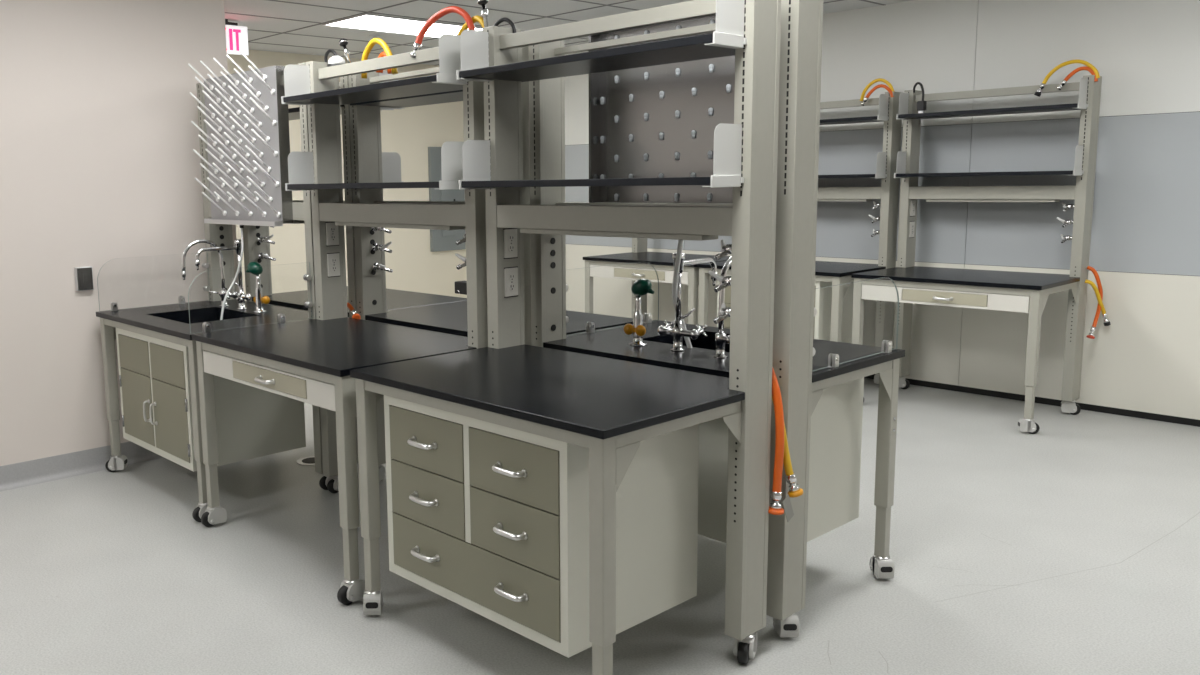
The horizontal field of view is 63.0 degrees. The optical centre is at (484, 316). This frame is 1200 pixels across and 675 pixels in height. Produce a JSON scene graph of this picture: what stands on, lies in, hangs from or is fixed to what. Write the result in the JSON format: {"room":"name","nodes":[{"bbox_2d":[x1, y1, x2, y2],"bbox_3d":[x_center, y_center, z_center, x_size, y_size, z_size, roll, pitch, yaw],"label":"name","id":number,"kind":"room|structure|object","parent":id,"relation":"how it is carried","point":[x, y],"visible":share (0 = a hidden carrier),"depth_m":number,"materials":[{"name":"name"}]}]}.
{"room":"science laboratory","nodes":[
{"label":"science laboratory","id":0,"kind":"room"},
{"bbox_2d":[0,0,238,465],"bbox_3d":[-3.839,-0.312,3.920,6.100,2.800,0.150,-8,11,-41],"label":"wall","id":1,"kind":"structure","parent":0,"point":[99,164],"depth_m":5.28,"materials":[{"name":"beige paint"}]},
{"bbox_2d":[0,441,163,491],"bbox_3d":[-3.753,1.021,4.035,6.100,0.125,0.039,-8,11,-41],"label":"baseboard","id":2,"kind":"structure","parent":1,"relation":"attached to","point":[32,472],"depth_m":5.32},
{"bbox_2d":[74,266,93,290],"bbox_3d":[-2.182,-0.209,5.284,0.088,0.128,0.038,-8,11,-41],"label":"wall switch plate","id":3,"kind":"object","parent":1,"relation":"attached to","point":[83,275],"visible":1,"depth_m":5.27,"materials":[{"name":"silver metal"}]},
{"bbox_2d":[227,50,466,300],"bbox_3d":[-1.824,-1.125,9.449,4.626,2.800,0.150,-8,11,-41],"label":"wall","id":4,"kind":"structure","parent":0,"point":[408,132],"depth_m":10.20,"materials":[{"name":"beige paint"}]},
{"bbox_2d":[428,147,465,251],"bbox_3d":[-0.398,-1.285,10.560,0.470,1.120,0.060,-8,11,-41],"label":"electrical panel","id":5,"kind":"object","parent":4,"relation":"attached to","point":[440,240],"visible":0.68,"depth_m":10.50,"materials":[{"name":"grey metal"}]},
{"bbox_2d":[224,0,913,64],"bbox_3d":[-0.372,-1.722,3.033,10.826,0.120,11.600,-8,11,-41],"label":"ceiling","id":6,"kind":"structure","parent":0,"point":[420,8],"depth_m":7.21,"materials":[{"name":"tile"}]},
{"bbox_2d":[225,19,248,54],"bbox_3d":[-1.933,-2.102,7.258,0.350,0.250,0.040,-8,11,-41],"label":"exit sign","id":7,"kind":"object","parent":6,"relation":"hanging from","point":[236,36],"visible":0.45,"depth_m":7.30,"materials":[{"name":"white plastic"}]},
{"bbox_2d":[322,13,482,37],"bbox_3d":[-0.609,-2.304,7.681,1.210,0.014,0.600,-8,11,-41],"label":"recessed light","id":8,"kind":"object","parent":6,"relation":"in","point":[366,21],"visible":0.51,"depth_m":7.58,"materials":[{"name":"white plastic"}]},
{"bbox_2d":[225,0,884,64],"bbox_3d":[-0.371,-1.663,3.041,10.426,0.007,11.200,-8,11,-41],"label":"grid","id":9,"kind":"object","parent":6,"relation":"attached to","point":[268,0],"visible":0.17,"depth_m":7.24,"materials":[{"name":"grey"}]},
{"bbox_2d":[0,378,1199,674],"bbox_3d":[-0.322,1.169,3.439,10.826,0.120,11.600,-8,11,-41],"label":"floor","id":10,"kind":"structure","parent":0,"point":[141,586],"depth_m":3.84,"materials":[{"name":"plastic"}]},
{"bbox_2d":[96,63,330,521],"bbox_3d":[-1.438,-0.188,5.077,0.824,2.150,1.197,-8,11,-41],"label":"lab bench","id":11,"kind":"object","parent":10,"relation":"on","point":[170,322],"depth_m":5.15,"materials":[{"name":"grey metal"}]},
{"bbox_2d":[96,299,311,339],"bbox_3d":[-1.428,-0.003,5.107,0.800,0.026,1.179,-8,11,-41],"label":"countertop","id":12,"kind":"structure","parent":11,"relation":"on","point":[140,317],"depth_m":4.99,"materials":[{"name":"black stone"}]},
{"bbox_2d":[150,308,257,323],"bbox_3d":[-1.474,0.110,5.102,0.424,0.238,0.544,-8,11,-41],"label":"sink basin","id":13,"kind":"object","parent":11,"relation":"in","point":[197,315],"depth_m":5.28,"materials":[{"name":"black plastic"}]},
{"bbox_2d":[182,239,228,306],"bbox_3d":[-1.558,-0.243,5.376,0.252,0.380,0.100,-6,10,-33],"label":"gooseneck faucet","id":14,"kind":"object","parent":11,"relation":"on","point":[221,293],"visible":0.91,"depth_m":5.38,"materials":[{"name":"silver metal"}]},
{"bbox_2d":[116,328,305,471],"bbox_3d":[-1.462,0.364,5.094,0.655,0.612,0.865,-8,11,-41],"label":"base cabinet","id":15,"kind":"object","parent":11,"relation":"hanging from","point":[156,407],"visible":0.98,"depth_m":4.83,"materials":[{"name":"grey metal"}]},
{"bbox_2d":[195,239,250,309],"bbox_3d":[-1.412,-0.220,5.194,0.282,0.380,0.201,-8,11,-41],"label":"faucet","id":16,"kind":"object","parent":11,"relation":"on","point":[240,295],"visible":0.94,"depth_m":5.23,"materials":[{"name":"silver metal"}]},
{"bbox_2d":[188,51,292,227],"bbox_3d":[-1.305,-0.904,5.074,0.194,0.875,0.788,-8,11,-41],"label":"pegboard","id":17,"kind":"object","parent":11,"relation":"attached to","point":[247,120],"visible":1,"depth_m":5.00,"materials":[{"name":"silver metal"}]},
{"bbox_2d":[220,228,243,319],"bbox_3d":[-1.357,-0.164,5.184,0.165,0.631,0.037,-2,8,-6],"label":"tube","id":18,"kind":"object","parent":17,"relation":"attached to","point":[242,240],"visible":0.85,"depth_m":5.18,"materials":[{"name":"white plastic"}]},
{"bbox_2d":[246,262,269,312],"bbox_3d":[-1.207,-0.161,5.152,0.122,0.267,0.078,3,9,28],"label":"eyewash station","id":19,"kind":"object","parent":11,"relation":"on","point":[258,299],"visible":1,"depth_m":5.14,"materials":[{"name":"silver metal"}]},
{"bbox_2d":[288,220,304,223],"bbox_3d":[-1.200,-0.524,5.246,0.086,0.018,0.819,-8,11,-41],"label":"light","id":20,"kind":"object","parent":11,"relation":"attached to","point":[294,221],"depth_m":4.93,"materials":[{"name":"grey paint"}]},
{"bbox_2d":[296,456,314,465],"bbox_3d":[-0.982,0.822,5.539,0.179,0.006,0.179,-8,11,-41],"label":"floor drain","id":21,"kind":"object","parent":10,"relation":"on","point":[306,461],"visible":0.55,"depth_m":5.52,"materials":[{"name":"silver metal"}]},
{"bbox_2d":[191,30,487,604],"bbox_3d":[-0.621,-0.076,4.177,0.848,2.150,1.252,-8,11,-41],"label":"lab bench","id":22,"kind":"object","parent":10,"relation":"on","point":[307,361],"visible":0.8,"depth_m":4.11,"materials":[{"name":"grey metal"}]},
{"bbox_2d":[324,49,337,61],"bbox_3d":[-0.731,-1.232,4.678,0.015,0.125,0.135,-8,11,-41],"label":"power cable","id":23,"kind":"object","parent":22,"relation":"attached to","point":[329,50],"visible":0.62,"depth_m":4.69,"materials":[{"name":"black rubber"}]},
{"bbox_2d":[325,222,338,245],"bbox_3d":[-0.746,-0.409,4.768,0.072,0.119,0.009,-8,11,-41],"label":"outlet","id":24,"kind":"object","parent":22,"relation":"attached to","point":[331,230],"depth_m":4.76,"materials":[{"name":"white plastic"}]},
{"bbox_2d":[327,252,339,276],"bbox_3d":[-0.743,-0.258,4.790,0.072,0.119,0.009,-8,11,-41],"label":"outlet","id":25,"kind":"object","parent":22,"relation":"attached to","point":[333,258],"depth_m":4.79,"materials":[{"name":"white plastic"}]},
{"bbox_2d":[191,317,476,376],"bbox_3d":[-0.625,0.106,4.205,0.800,0.026,1.224,-8,11,-41],"label":"countertop","id":26,"kind":"structure","parent":22,"relation":"on","point":[336,347],"depth_m":4.09,"materials":[{"name":"black stone"}]},
{"bbox_2d":[327,56,344,66],"bbox_3d":[-0.700,-1.205,4.601,0.090,0.071,0.090,-8,11,-41],"label":"dome","id":27,"kind":"object","parent":22,"relation":"on","point":[335,60],"visible":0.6,"depth_m":4.57,"materials":[{"name":"white plastic"}]},
{"bbox_2d":[339,38,351,62],"bbox_3d":[-0.648,-1.240,4.566,0.043,0.146,0.091,-8,11,-41],"label":"connector","id":28,"kind":"object","parent":22,"relation":"attached to","point":[343,42],"visible":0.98,"depth_m":4.56,"materials":[{"name":"silver metal"}]},
{"bbox_2d":[347,302,360,318],"bbox_3d":[-0.664,-0.024,4.910,0.044,0.084,0.160,-4,9,-20],"label":"gas hose","id":29,"kind":"object","parent":22,"relation":"on","point":[355,315],"visible":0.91,"depth_m":4.88,"materials":[{"name":"orange rubber"}]},
{"bbox_2d":[287,182,438,188],"bbox_3d":[-0.436,-0.583,4.287,0.320,0.024,1.150,-8,11,-41],"label":"shelf","id":30,"kind":"object","parent":22,"relation":"attached to","point":[291,185],"depth_m":4.17,"materials":[{"name":"black"}]},
{"bbox_2d":[283,75,462,104],"bbox_3d":[-0.443,-0.984,4.231,0.320,0.024,1.150,-8,11,-41],"label":"shelf","id":31,"kind":"object","parent":22,"relation":"attached to","point":[430,84],"depth_m":4.15,"materials":[{"name":"black"}]},
{"bbox_2d":[361,38,397,78],"bbox_3d":[-0.477,-1.176,4.381,0.026,0.174,0.266,-8,11,-41],"label":"gas hose","id":32,"kind":"object","parent":22,"relation":"attached to","point":[382,43],"visible":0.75,"depth_m":4.37,"materials":[{"name":"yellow rubber"}]},
{"bbox_2d":[376,51,391,73],"bbox_3d":[-0.450,-1.155,4.400,0.033,0.103,0.122,-8,11,-41],"label":"gas hose","id":33,"kind":"object","parent":22,"relation":"attached to","point":[382,54],"visible":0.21,"depth_m":4.38,"materials":[{"name":"orange rubber"}]},
{"bbox_2d":[335,222,464,229],"bbox_3d":[-0.396,-0.411,4.344,0.086,0.018,0.864,-8,11,-41],"label":"light","id":34,"kind":"object","parent":22,"relation":"attached to","point":[410,225],"depth_m":4.20,"materials":[{"name":"grey paint"}]},
{"bbox_2d":[410,6,474,57],"bbox_3d":[-0.168,-1.179,4.001,0.329,0.199,0.053,4,9,31],"label":"gas hose","id":35,"kind":"object","parent":22,"relation":"on","point":[417,45],"visible":0.89,"depth_m":4.01,"materials":[{"name":"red rubber"}]},
{"bbox_2d":[457,15,483,34],"bbox_3d":[-0.051,-1.170,3.956,0.025,0.111,0.217,-8,11,-41],"label":"gas hose","id":36,"kind":"object","parent":22,"relation":"attached to","point":[479,19],"visible":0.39,"depth_m":3.92,"materials":[{"name":"yellow rubber"}]},
{"bbox_2d":[477,0,488,26],"bbox_3d":[0.002,-1.196,3.847,0.043,0.153,0.063,-8,11,-41],"label":"connector","id":37,"kind":"object","parent":22,"relation":"on","point":[484,12],"visible":0.96,"depth_m":3.83,"materials":[{"name":"silver metal"}]},
{"bbox_2d":[243,76,466,463],"bbox_3d":[-0.757,-0.283,5.666,0.877,2.150,1.229,-8,11,-41],"label":"lab bench","id":38,"kind":"object","parent":10,"relation":"on","point":[256,239],"visible":0.16,"depth_m":5.59,"materials":[{"name":"grey metal"}]},
{"bbox_2d":[288,105,343,119],"bbox_3d":[-0.969,-1.136,5.375,0.320,0.024,1.105,-8,11,-41],"label":"shelf","id":39,"kind":"object","parent":38,"relation":"attached to","point":[294,113],"depth_m":5.23,"materials":[{"name":"black metal"}]},
{"bbox_2d":[252,286,466,316],"bbox_3d":[-0.747,-0.102,5.703,0.811,0.026,1.179,-8,11,-41],"label":"countertop","id":40,"kind":"structure","parent":38,"relation":"on","point":[395,299],"depth_m":5.61,"materials":[{"name":"black stone"}]},
{"bbox_2d":[349,46,632,481],"bbox_3d":[0.046,-0.170,4.766,0.864,2.150,1.271,-8,11,-41],"label":"lab bench","id":41,"kind":"object","parent":10,"relation":"on","point":[370,164],"visible":0.32,"depth_m":4.86,"materials":[{"name":"grey metal"}]},
{"bbox_2d":[350,90,462,107],"bbox_3d":[-0.165,-1.023,4.474,0.320,0.024,1.150,-8,11,-41],"label":"shelf","id":42,"kind":"object","parent":41,"relation":"attached to","point":[450,96],"depth_m":4.61,"materials":[{"name":"black"}]},
{"bbox_2d":[365,301,632,336],"bbox_3d":[0.057,0.011,4.802,0.811,0.026,1.224,-8,11,-41],"label":"countertop","id":43,"kind":"structure","parent":41,"relation":"on","point":[448,318],"depth_m":4.74,"materials":[{"name":"black plastic"}]},
{"bbox_2d":[350,0,780,674],"bbox_3d":[0.218,0.042,3.240,0.844,2.150,1.223,-8,11,-41],"label":"lab bench","id":44,"kind":"object","parent":10,"relation":"on","point":[602,405],"visible":0.92,"depth_m":3.07,"materials":[{"name":"grey metal"}]},
{"bbox_2d":[494,18,515,32],"bbox_3d":[0.081,-1.100,3.747,0.105,0.115,0.020,4,9,32],"label":"power cable","id":45,"kind":"object","parent":44,"relation":"attached to","point":[501,20],"visible":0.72,"depth_m":3.73,"materials":[{"name":"black rubber"}]},
{"bbox_2d":[503,228,517,258],"bbox_3d":[0.106,-0.290,3.813,0.072,0.119,0.009,-8,11,-41],"label":"outlet","id":46,"kind":"object","parent":44,"relation":"attached to","point":[510,235],"depth_m":3.81,"materials":[{"name":"white plastic"}]},
{"bbox_2d":[504,266,517,297],"bbox_3d":[0.109,-0.138,3.835,0.072,0.119,0.009,-8,11,-41],"label":"outlet","id":47,"kind":"object","parent":44,"relation":"attached to","point":[510,272],"depth_m":3.83,"materials":[{"name":"white plastic"}]},
{"bbox_2d":[384,395,698,657],"bbox_3d":[0.162,0.595,3.267,0.654,0.644,0.876,-8,11,-41],"label":"base cabinet","id":48,"kind":"object","parent":44,"relation":"hanging from","point":[490,519],"visible":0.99,"depth_m":3.00,"materials":[{"name":"grey metal"}]},
{"bbox_2d":[350,344,744,439],"bbox_3d":[0.217,0.214,3.260,0.800,0.026,1.196,-8,11,-41],"label":"countertop","id":49,"kind":"structure","parent":44,"relation":"on","point":[603,398],"depth_m":3.11,"materials":[{"name":"black stone"}]},
{"bbox_2d":[462,177,710,187],"bbox_3d":[0.406,-0.465,3.343,0.320,0.024,1.122,-8,11,-41],"label":"shelf","id":50,"kind":"object","parent":44,"relation":"attached to","point":[467,182],"depth_m":3.22,"materials":[{"name":"black"}]},
{"bbox_2d":[459,34,734,81],"bbox_3d":[0.399,-0.866,3.286,0.320,0.024,1.122,-8,11,-41],"label":"shelf","id":51,"kind":"object","parent":44,"relation":"attached to","point":[707,46],"depth_m":3.18,"materials":[{"name":"black"}]},
{"bbox_2d":[520,229,717,240],"bbox_3d":[0.446,-0.293,3.400,0.086,0.018,0.836,-8,11,-41],"label":"light","id":52,"kind":"object","parent":44,"relation":"attached to","point":[675,234],"depth_m":3.25,"materials":[{"name":"grey paint"}]},
{"bbox_2d":[768,367,783,514],"bbox_3d":[0.916,0.371,3.146,0.054,0.524,0.147,-6,10,-33],"label":"gas hose","id":53,"kind":"object","parent":44,"relation":"hanging from","point":[775,508],"visible":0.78,"depth_m":3.10,"materials":[{"name":"orange rubber"}]},
{"bbox_2d":[782,495,793,521],"bbox_3d":[0.991,0.624,3.156,0.072,0.094,0.002,-8,11,-41],"label":"paper tag","id":54,"kind":"object","parent":53,"relation":"attached to","point":[786,502],"visible":1,"depth_m":3.15,"materials":[{"name":"grey paper"}]},
{"bbox_2d":[56,512,1199,672],"bbox_3d":[0.981,0.998,4.062,4.372,0.001,3.051,-8,11,-41],"label":"scuffs","id":55,"kind":"object","parent":10,"relation":"on","point":[1199,512],"visible":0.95,"depth_m":3.74,"materials":[{"name":"grey"}]},
{"bbox_2d":[583,238,730,324],"bbox_3d":[1.569,-0.682,8.215,0.915,2.150,1.224,-8,11,-41],"label":"lab bench","id":56,"kind":"object","parent":10,"relation":"on","point":[663,263],"visible":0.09,"depth_m":8.11,"materials":[{"name":"grey metal"}]},
{"bbox_2d":[583,252,730,266],"bbox_3d":[1.542,-0.496,8.220,0.800,0.026,1.175,-8,11,-41],"label":"countertop","id":57,"kind":"structure","parent":56,"relation":"on","point":[655,258],"depth_m":8.19,"materials":[{"name":"black plastic"}]},
{"bbox_2d":[528,0,904,636],"bbox_3d":[0.905,-0.053,3.828,0.828,2.150,1.232,-8,11,-41],"label":"lab bench","id":58,"kind":"object","parent":10,"relation":"on","point":[801,387],"depth_m":3.31,"materials":[{"name":"grey metal"}]},
{"bbox_2d":[624,279,653,345],"bbox_3d":[0.623,-0.021,3.871,0.078,0.267,0.122,-8,11,-41],"label":"eyewash station","id":59,"kind":"object","parent":58,"relation":"on","point":[641,287],"visible":1,"depth_m":3.86,"materials":[{"name":"silver metal"}]},
{"bbox_2d":[589,15,734,202],"bbox_3d":[0.745,-0.731,3.588,0.194,0.875,0.788,-8,11,-41],"label":"pegboard","id":60,"kind":"object","parent":58,"relation":"attached to","point":[657,121],"visible":0.49,"depth_m":3.62,"materials":[{"name":"silver metal"}]},
{"bbox_2d":[643,330,729,351],"bbox_3d":[0.952,0.220,3.966,0.394,0.238,0.544,-8,11,-41],"label":"sink basin","id":61,"kind":"object","parent":58,"relation":"in","point":[707,343],"depth_m":4.17,"materials":[{"name":"black plastic"}]},
{"bbox_2d":[657,252,716,350],"bbox_3d":[0.830,-0.072,3.803,0.282,0.380,0.201,-8,11,-43],"label":"faucet","id":62,"kind":"object","parent":58,"relation":"on","point":[677,331],"visible":0.97,"depth_m":3.73,"materials":[{"name":"silver metal"}]},
{"bbox_2d":[672,240,691,347],"bbox_3d":[0.800,-0.001,3.761,0.203,0.635,0.067,-8,11,-41],"label":"tube","id":63,"kind":"object","parent":62,"relation":"attached to","point":[680,242],"visible":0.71,"depth_m":3.69,"materials":[{"name":"white plastic"}]},
{"bbox_2d":[713,256,731,357],"bbox_3d":[0.967,-0.049,3.622,0.252,0.380,0.100,-8,11,-41],"label":"gooseneck faucet","id":64,"kind":"object","parent":58,"relation":"on","point":[721,339],"visible":0.44,"depth_m":3.57,"materials":[{"name":"silver metal"}]},
{"bbox_2d":[543,320,904,382],"bbox_3d":[0.899,0.124,3.857,0.811,0.026,1.196,-8,11,-41],"label":"countertop","id":65,"kind":"structure","parent":58,"relation":"on","point":[613,343],"depth_m":3.69,"materials":[{"name":"black stone"}]},
{"bbox_2d":[698,377,863,542],"bbox_3d":[0.968,0.477,3.962,0.645,0.620,0.915,-8,11,-41],"label":"base cabinet","id":66,"kind":"object","parent":58,"relation":"hanging from","point":[837,417],"visible":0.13,"depth_m":3.65,"materials":[{"name":"grey metal"}]},
{"bbox_2d":[772,397,802,497],"bbox_3d":[0.956,0.373,3.159,0.174,0.430,0.070,3,9,26],"label":"gas hose","id":67,"kind":"object","parent":58,"relation":"hanging from","point":[794,490],"visible":0.59,"depth_m":3.15,"materials":[{"name":"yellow rubber"}]},
{"bbox_2d":[697,91,901,383],"bbox_3d":[2.376,-0.570,7.322,0.930,2.150,1.251,-8,11,-41],"label":"lab bench","id":68,"kind":"object","parent":10,"relation":"on","point":[838,273],"visible":0.4,"depth_m":7.04,"materials":[{"name":"grey metal"}]},
{"bbox_2d":[717,274,853,342],"bbox_3d":[2.278,-0.010,7.315,0.624,0.626,0.850,-8,11,-41],"label":"base cabinet","id":69,"kind":"object","parent":68,"relation":"hanging from","point":[822,297],"visible":0.04,"depth_m":6.91,"materials":[{"name":"grey metal"}]},
{"bbox_2d":[697,261,885,276],"bbox_3d":[2.341,-0.384,7.324,0.800,0.026,1.190,-8,11,-41],"label":"countertop","id":70,"kind":"structure","parent":68,"relation":"on","point":[822,268],"depth_m":7.03,"materials":[{"name":"black stone"}]},
{"bbox_2d":[817,199,871,201],"bbox_3d":[2.568,-0.901,7.463,0.086,0.018,0.830,-8,11,-41],"label":"light","id":71,"kind":"object","parent":68,"relation":"attached to","point":[839,200],"depth_m":7.24,"materials":[{"name":"grey paint"}]},
{"bbox_2d":[818,174,874,177],"bbox_3d":[2.554,-1.077,7.428,0.387,0.024,1.116,-8,11,-41],"label":"shelf","id":72,"kind":"object","parent":68,"relation":"attached to","point":[848,175],"depth_m":7.03,"materials":[{"name":"black"}]},
{"bbox_2d":[820,116,883,124],"bbox_3d":[2.522,-1.474,7.349,0.320,0.024,1.116,-8,11,-41],"label":"shelf","id":73,"kind":"object","parent":68,"relation":"attached to","point":[871,118],"depth_m":7.04,"materials":[{"name":"black"}]},
{"bbox_2d":[860,84,893,105],"bbox_3d":[2.827,-1.597,6.961,0.238,0.145,0.032,6,10,40],"label":"gas hose","id":74,"kind":"object","parent":68,"relation":"attached to","point":[887,88],"visible":1,"depth_m":6.96,"materials":[{"name":"orange rubber"}]},
{"bbox_2d":[860,78,894,100],"bbox_3d":[2.829,-1.638,6.969,0.252,0.154,0.025,7,11,44],"label":"gas hose","id":75,"kind":"object","parent":68,"relation":"attached to","point":[888,83],"visible":1,"depth_m":6.96,"materials":[{"name":"yellow rubber"}]},
{"bbox_2d":[851,75,1101,433],"bbox_3d":[3.204,-0.452,6.382,0.915,2.150,1.238,-8,11,-41],"label":"lab bench","id":76,"kind":"object","parent":10,"relation":"on","point":[953,287],"visible":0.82,"depth_m":6.22,"materials":[{"name":"grey metal"}]},
{"bbox_2d":[909,221,914,237],"bbox_3d":[3.074,-0.628,6.953,0.072,0.119,0.009,-8,11,-41],"label":"outlet","id":77,"kind":"object","parent":76,"relation":"attached to","point":[911,223],"depth_m":6.95,"materials":[{"name":"white plastic"}]},
{"bbox_2d":[910,200,915,216],"bbox_3d":[3.071,-0.780,6.932,0.072,0.119,0.009,-8,11,-41],"label":"outlet","id":78,"kind":"object","parent":76,"relation":"attached to","point":[912,202],"depth_m":6.92,"materials":[{"name":"white plastic"}]},
{"bbox_2d":[913,82,926,112],"bbox_3d":[3.014,-1.522,6.725,0.056,0.220,0.131,-4,9,-22],"label":"power cable","id":79,"kind":"object","parent":76,"relation":"on","point":[921,105],"visible":0.94,"depth_m":6.70,"materials":[{"name":"black rubber"}]},
{"bbox_2d":[851,266,1079,289],"bbox_3d":[3.179,-0.266,6.384,0.800,0.026,1.183,-8,11,-41],"label":"countertop","id":80,"kind":"structure","parent":76,"relation":"on","point":[971,277],"depth_m":6.25,"materials":[{"name":"black stone"}]},
{"bbox_2d":[896,171,1072,176],"bbox_3d":[3.392,-0.959,6.488,0.387,0.024,1.109,-8,11,-41],"label":"shelf","id":81,"kind":"object","parent":76,"relation":"attached to","point":[898,173],"depth_m":6.35,"materials":[{"name":"black"}]},
{"bbox_2d":[898,103,1080,118],"bbox_3d":[3.360,-1.357,6.410,0.320,0.024,1.109,-8,11,-41],"label":"shelf","id":82,"kind":"object","parent":76,"relation":"attached to","point":[902,114],"depth_m":6.33,"materials":[{"name":"black"}]},
{"bbox_2d":[926,199,1058,201],"bbox_3d":[3.407,-0.784,6.523,0.086,0.018,0.823,-8,11,-41],"label":"light","id":83,"kind":"object","parent":76,"relation":"attached to","point":[927,200],"depth_m":6.47,"materials":[{"name":"grey paint"}]},
{"bbox_2d":[1034,59,1099,96],"bbox_3d":[3.645,-1.497,6.057,0.037,0.213,0.361,-9,11,-43],"label":"gas hose","id":84,"kind":"object","parent":76,"relation":"attached to","point":[1038,92],"visible":1,"depth_m":6.06,"materials":[{"name":"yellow rubber"}]},
{"bbox_2d":[1056,66,1097,89],"bbox_3d":[3.686,-1.485,6.016,0.224,0.135,0.031,6,10,40],"label":"gas hose","id":85,"kind":"object","parent":76,"relation":"attached to","point":[1064,81],"visible":1,"depth_m":6.01,"materials":[{"name":"orange rubber"}]},
{"bbox_2d":[1086,266,1102,338],"bbox_3d":[3.889,-0.091,6.168,0.115,0.470,0.056,-1,8,-3],"label":"gas hose","id":86,"kind":"object","parent":76,"relation":"hanging from","point":[1090,335],"visible":1,"depth_m":6.18,"materials":[{"name":"orange rubber"}]},
{"bbox_2d":[1085,280,1110,325],"bbox_3d":[3.914,-0.090,6.173,0.207,0.306,0.045,-3,8,-12],"label":"gas hose","id":87,"kind":"object","parent":76,"relation":"hanging from","point":[1106,321],"visible":1,"depth_m":6.17,"materials":[{"name":"yellow rubber"}]},
{"bbox_2d":[565,0,1199,426],"bbox_3d":[3.612,-0.832,6.697,0.150,2.800,11.200,-8,11,-41],"label":"wall","id":88,"kind":"structure","parent":0,"point":[1145,242],"depth_m":6.53,"materials":[{"name":"white paint"}]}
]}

